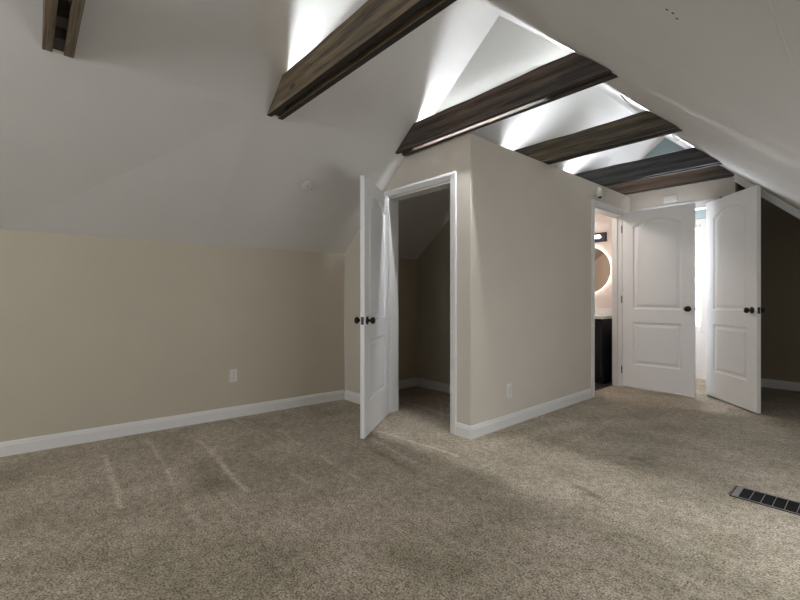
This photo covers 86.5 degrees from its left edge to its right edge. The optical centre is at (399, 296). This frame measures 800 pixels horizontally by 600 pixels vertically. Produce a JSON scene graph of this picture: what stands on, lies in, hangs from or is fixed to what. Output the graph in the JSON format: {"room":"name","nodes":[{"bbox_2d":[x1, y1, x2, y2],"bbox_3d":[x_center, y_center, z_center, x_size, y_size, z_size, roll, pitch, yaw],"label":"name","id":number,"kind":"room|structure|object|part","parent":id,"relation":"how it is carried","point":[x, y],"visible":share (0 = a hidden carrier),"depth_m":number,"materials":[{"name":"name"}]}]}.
{"room":"attic bedroom","nodes":[
{"label":"attic bedroom","id":0,"kind":"room"},
{"bbox_2d":[0,230,416,441],"bbox_3d":[-1.249,0.292,4.208,10.116,1.615,0.214,0,0,-39],"label":"wall","id":1,"kind":"structure","parent":0,"point":[95,331],"depth_m":3.52,"materials":[{"name":"beige paint"}]},
{"bbox_2d":[0,390,343,456],"bbox_3d":[-2.897,1.050,2.811,5.788,0.100,0.015,0,0,-38],"label":"baseboard","id":2,"kind":"structure","parent":1,"relation":"attached to","point":[19,446],"depth_m":3.48,"materials":[{"name":"white paint"}]},
{"bbox_2d":[229,369,236,381],"bbox_3d":[-1.519,0.717,3.876,0.011,0.118,0.072,0,0,45],"label":"wall outlet","id":3,"kind":"object","parent":1,"relation":"attached to","point":[232,372],"visible":1,"depth_m":3.87,"materials":[{"name":"white plastic"}]},
{"bbox_2d":[398,378,416,388],"bbox_3d":[-0.147,1.050,4.966,0.950,0.100,0.015,0,0,-40],"label":"baseboard","id":4,"kind":"structure","parent":1,"relation":"attached to","point":[412,382],"depth_m":5.16,"materials":[{"name":"white paint"}]},
{"bbox_2d":[0,0,664,259],"bbox_3d":[-0.570,-1.317,3.593,10.300,1.705,2.443,0,0,-41],"label":"ceiling","id":5,"kind":"structure","parent":0,"point":[157,127],"depth_m":2.97,"materials":[{"name":"white paint"}]},
{"bbox_2d":[42,0,85,57],"bbox_3d":[-1.179,-1.369,1.533,0.130,0.194,1.844,0,0,-41],"label":"beam","id":6,"kind":"structure","parent":5,"relation":"attached to","point":[62,19],"depth_m":2.00,"materials":[{"name":"brown wood"}]},
{"bbox_2d":[302,181,312,189],"bbox_3d":[-0.794,-0.955,3.644,0.096,0.064,0.079,0,0,-36],"label":"detector cover","id":7,"kind":"object","parent":5,"relation":"attached to","point":[306,185],"visible":1,"depth_m":3.63,"materials":[{"name":"white paint"}]},
{"bbox_2d":[267,0,456,119],"bbox_3d":[-0.279,-1.369,2.327,0.120,0.194,1.844,0,0,-41],"label":"beam","id":8,"kind":"structure","parent":5,"relation":"attached to","point":[376,25],"depth_m":2.25,"materials":[{"name":"brown wood"}]},
{"bbox_2d":[395,52,617,155],"bbox_3d":[0.609,-1.369,3.111,0.120,0.194,1.844,0,0,-41],"label":"beam","id":9,"kind":"structure","parent":5,"relation":"attached to","point":[572,73],"depth_m":2.88,"materials":[{"name":"brown wood"}]},
{"bbox_2d":[514,111,681,164],"bbox_3d":[1.513,-1.369,3.908,0.120,0.194,1.844,0,0,-41],"label":"beam","id":10,"kind":"structure","parent":5,"relation":"attached to","point":[642,126],"depth_m":3.60,"materials":[{"name":"brown wood"}]},
{"bbox_2d":[574,147,721,186],"bbox_3d":[2.443,-1.369,4.728,0.120,0.194,1.844,0,0,-41],"label":"beam","id":11,"kind":"structure","parent":5,"relation":"attached to","point":[689,159],"depth_m":4.44,"materials":[{"name":"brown wood"}]},
{"bbox_2d":[606,165,733,194],"bbox_3d":[2.893,-1.369,5.125,0.120,0.194,1.844,0,0,-41],"label":"beam","id":12,"kind":"structure","parent":5,"relation":"attached to","point":[714,172],"depth_m":4.82,"materials":[{"name":"brown wood"}]},
{"bbox_2d":[0,379,799,599],"bbox_3d":[0.122,1.154,2.809,10.500,0.132,5.150,0,0,-41],"label":"floor","id":13,"kind":"structure","parent":0,"point":[618,493],"depth_m":2.22,"materials":[{"name":"beige carpet"}]},
{"bbox_2d":[595,308,611,383],"bbox_3d":[2.316,0.619,5.844,0.575,0.938,1.140,0,0,-41],"label":"bathroom vanity","id":14,"kind":"object","parent":13,"relation":"on","point":[603,323],"visible":0.15,"depth_m":5.33,"materials":[{"name":"black paint"}]},
{"bbox_3d":[2.366,0.645,5.402,0.008,0.680,0.352,0,0,-41],"label":"stile frame","id":15,"kind":"part","parent":14,"relation":"part of","materials":[{"name":"black paint"}]},
{"bbox_3d":[2.376,0.645,5.410,0.017,0.690,0.360,0,0,-41],"label":"cabinet door","id":16,"kind":"part","parent":14,"relation":"part of","materials":[{"name":"black paint"}]},
{"bbox_2d":[595,314,611,318],"bbox_3d":[2.323,0.256,5.850,0.555,0.036,1.140,0,0,-41],"label":"countertop","id":17,"kind":"structure","parent":14,"relation":"on","point":[597,316],"depth_m":5.34,"materials":[{"name":"white stone"}]},
{"bbox_2d":[729,486,799,515],"bbox_3d":[2.022,1.096,2.259,0.178,0.008,0.402,0,0,-41],"label":"floor vent","id":18,"kind":"object","parent":13,"relation":"in","point":[776,502],"visible":1,"depth_m":2.30,"materials":[{"name":"metal"}]},
{"bbox_2d":[417,219,449,383],"bbox_3d":[0.777,-0.065,4.712,0.100,2.330,1.599,0,0,-41],"label":"wall","id":19,"kind":"structure","parent":0,"point":[433,265],"depth_m":5.04,"materials":[{"name":"paint"}]},
{"bbox_2d":[417,378,449,392],"bbox_3d":[0.739,1.050,4.668,0.015,0.100,1.583,0,0,-41],"label":"baseboard","id":20,"kind":"structure","parent":19,"relation":"attached to","point":[443,387],"depth_m":5.04,"materials":[{"name":"white paint"}]},
{"bbox_2d":[345,16,570,425],"bbox_3d":[0.365,-0.479,3.585,0.110,3.159,2.787,0,0,-41],"label":"wall","id":21,"kind":"structure","parent":0,"point":[461,154],"depth_m":3.34,"materials":[{"name":"beige paint"}]},
{"bbox_2d":[344,390,359,403],"bbox_3d":[-0.371,1.050,4.324,0.015,0.100,0.671,0,0,-41],"label":"baseboard","id":22,"kind":"structure","parent":21,"relation":"attached to","point":[354,397],"depth_m":4.46,"materials":[{"name":"white paint"}]},
{"bbox_2d":[354,175,389,438],"bbox_3d":[-0.205,0.077,3.623,0.169,2.022,0.758,0,0,13],"label":"door","id":23,"kind":"structure","parent":21,"relation":"in","point":[374,203],"depth_m":3.52,"materials":[{"name":"white paint"}]},
{"bbox_3d":[-0.325,0.183,3.335,0.067,0.064,0.064,0,0,13],"label":"knob","id":24,"kind":"part","parent":23,"relation":"part of","materials":[{"name":"brown metal"}]},
{"bbox_3d":[-0.225,0.183,3.312,0.067,0.064,0.064,0,0,13],"label":"knob","id":25,"kind":"part","parent":23,"relation":"part of","materials":[{"name":"brown metal"}]},
{"bbox_2d":[384,171,456,434],"bbox_3d":[0.190,0.048,3.770,0.135,2.105,0.908,0,0,-41],"label":"trim","id":26,"kind":"structure","parent":21,"relation":"attached to","point":[451,177],"depth_m":3.59,"materials":[{"name":"white paint"}]},
{"bbox_2d":[456,422,471,439],"bbox_3d":[0.499,1.050,3.337,0.015,0.100,0.154,0,0,-41],"label":"baseboard","id":27,"kind":"structure","parent":21,"relation":"attached to","point":[462,430],"depth_m":3.33,"materials":[{"name":"white paint"}]},
{"bbox_2d":[472,137,629,438],"bbox_3d":[1.700,-0.084,4.377,3.160,2.368,0.125,0,0,-41],"label":"wall","id":28,"kind":"structure","parent":0,"point":[535,215],"depth_m":3.87,"materials":[{"name":"beige paint"}]},
{"bbox_2d":[506,383,511,397],"bbox_3d":[0.932,0.800,3.629,0.072,0.118,0.011,0,0,-41],"label":"wall outlet","id":29,"kind":"object","parent":28,"relation":"attached to","point":[508,386],"visible":1,"depth_m":3.62,"materials":[{"name":"white plastic"}]},
{"bbox_2d":[593,187,602,197],"bbox_3d":[2.187,-1.146,4.686,0.104,0.122,0.084,0,0,-41],"label":"sensor","id":30,"kind":"object","parent":28,"relation":"attached to","point":[599,191],"visible":1,"depth_m":4.65,"materials":[{"name":"white plastic"}]},
{"bbox_2d":[591,199,625,397],"bbox_3d":[2.405,0.013,4.998,0.916,2.173,0.135,0,0,-41],"label":"trim","id":31,"kind":"structure","parent":28,"relation":"attached to","point":[616,218],"depth_m":5.22,"materials":[{"name":"white paint"}]},
{"bbox_2d":[621,203,695,395],"bbox_3d":[2.984,0.029,4.938,0.169,2.115,0.770,0,0,-41],"label":"door","id":32,"kind":"structure","parent":28,"relation":"in","point":[658,296],"depth_m":4.91,"materials":[{"name":"white paint"}]},
{"bbox_3d":[3.153,0.131,4.669,0.067,0.064,0.064,0,0,-41],"label":"knob","id":33,"kind":"part","parent":32,"relation":"part of","materials":[{"name":"brown metal"}]},
{"bbox_2d":[595,213,611,314],"bbox_3d":[2.463,-0.065,6.187,0.080,2.330,1.580,0,0,-41],"label":"wall","id":34,"kind":"structure","parent":0,"point":[603,297],"depth_m":5.76,"materials":[{"name":"paint"}]},
{"bbox_2d":[595,232,606,241],"bbox_3d":[2.635,-0.815,5.873,0.077,0.124,0.400,0,0,-41],"label":"vanity light","id":35,"kind":"object","parent":34,"relation":"attached to","point":[599,237],"visible":0.43,"depth_m":5.77,"materials":[{"name":"black paint"}]},
{"bbox_2d":[595,248,610,291],"bbox_3d":[2.607,-0.372,5.934,0.034,0.660,0.660,0,0,-41],"label":"round mirror","id":36,"kind":"object","parent":34,"relation":"attached to","point":[602,264],"visible":0.34,"depth_m":5.77,"materials":[{"name":"white mirror"}]},
{"bbox_2d":[595,308,611,314],"bbox_3d":[2.526,0.194,6.029,0.015,0.087,1.140,0,0,-41],"label":"backsplash","id":37,"kind":"structure","parent":34,"relation":"attached to","point":[606,311],"depth_m":5.75,"materials":[{"name":"white stone"}]},
{"bbox_2d":[479,0,799,209],"bbox_3d":[1.022,-1.047,1.789,10.300,2.247,2.370,0,0,-41],"label":"ceiling","id":38,"kind":"structure","parent":0,"point":[726,73],"depth_m":1.42,"materials":[{"name":"white paint"}]},
{"bbox_2d":[734,173,799,219],"bbox_3d":[3.931,-0.554,3.835,0.090,1.429,1.450,0,0,-41],"label":"trim","id":39,"kind":"structure","parent":38,"relation":"attached to","point":[781,204],"depth_m":4.12,"materials":[{"name":"white paint"}]},
{"bbox_2d":[644,138,683,157],"bbox_3d":[3.430,-1.954,5.521,0.050,0.209,0.494,0,0,-41],"label":"wall","id":40,"kind":"structure","parent":0,"point":[665,146],"depth_m":5.50,"materials":[{"name":"blue paint"}]},
{"bbox_2d":[626,177,737,211],"bbox_3d":[3.273,-0.100,5.065,0.110,2.400,1.175,0,0,-41],"label":"wall","id":41,"kind":"structure","parent":0,"point":[718,188],"depth_m":4.92,"materials":[{"name":"beige paint"}]},
{"bbox_2d":[663,195,676,202],"bbox_3d":[3.207,-1.162,5.043,0.018,0.072,0.144,0,0,-41],"label":"box","id":42,"kind":"object","parent":41,"relation":"attached to","point":[673,198],"visible":1,"depth_m":5.04,"materials":[{"name":"white plastic"}]},
{"bbox_3d":[3.201,-1.162,5.038,0.002,0.044,0.110,0,0,-41],"label":"panel","id":43,"kind":"part","parent":42,"relation":"part of","materials":[{"name":"white plastic"}]},
{"bbox_2d":[636,198,714,394],"bbox_3d":[3.268,0.004,5.057,0.135,2.193,0.816,0,0,-41],"label":"trim","id":44,"kind":"structure","parent":41,"relation":"attached to","point":[702,203],"depth_m":4.86,"materials":[{"name":"white paint"}]},
{"bbox_2d":[706,185,764,412],"bbox_3d":[3.396,0.018,4.361,0.169,2.135,0.811,0,0,7],"label":"door","id":45,"kind":"structure","parent":41,"relation":"in","point":[734,309],"depth_m":4.29,"materials":[{"name":"white paint"}]},
{"bbox_3d":[3.306,0.126,4.035,0.067,0.064,0.064,0,0,7],"label":"knob","id":46,"kind":"part","parent":45,"relation":"part of","materials":[{"name":"brown metal"}]},
{"bbox_2d":[629,177,799,382],"bbox_3d":[4.037,-0.480,5.782,0.135,3.160,4.230,0,0,-41],"label":"wall","id":47,"kind":"structure","parent":0,"point":[780,230],"depth_m":5.10,"materials":[{"name":"brown paint"}]},
{"bbox_2d":[695,218,705,332],"bbox_3d":[3.798,-0.285,6.032,0.113,1.520,0.970,0,0,-41],"label":"window","id":48,"kind":"structure","parent":47,"relation":"in","point":[702,222],"depth_m":5.67,"materials":[{"name":"white paint"}]},
{"bbox_2d":[695,225,700,322],"bbox_3d":[3.788,-0.309,6.023,0.040,1.314,0.796,0,0,-41],"label":"window blind","id":49,"kind":"object","parent":48,"relation":"attached to","point":[697,226],"visible":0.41,"depth_m":5.75,"materials":[{"name":"white plastic"}]},
{"bbox_2d":[695,332,705,371],"bbox_3d":[3.801,0.739,5.961,0.012,0.522,1.590,0,0,-41],"label":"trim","id":50,"kind":"structure","parent":47,"relation":"attached to","point":[700,338],"depth_m":5.70,"materials":[{"name":"white paint"}]},
{"bbox_2d":[695,371,705,379],"bbox_3d":[3.800,1.050,5.960,0.015,0.100,1.590,0,0,-41],"label":"baseboard","id":51,"kind":"structure","parent":47,"relation":"attached to","point":[698,375],"depth_m":5.69,"materials":[{"name":"white paint"}]},
{"bbox_2d":[761,378,799,390],"bbox_3d":[4.885,1.050,4.707,0.015,0.100,1.495,0,0,-41],"label":"baseboard","id":52,"kind":"structure","parent":47,"relation":"attached to","point":[778,384],"depth_m":5.08,"materials":[{"name":"white paint"}]},
{"bbox_2d":[738,184,745,190],"bbox_3d":[4.017,-0.100,5.015,0.940,2.400,0.115,0,0,-41],"label":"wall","id":53,"kind":"structure","parent":0,"point":[740,187],"depth_m":4.75,"materials":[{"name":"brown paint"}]}
]}

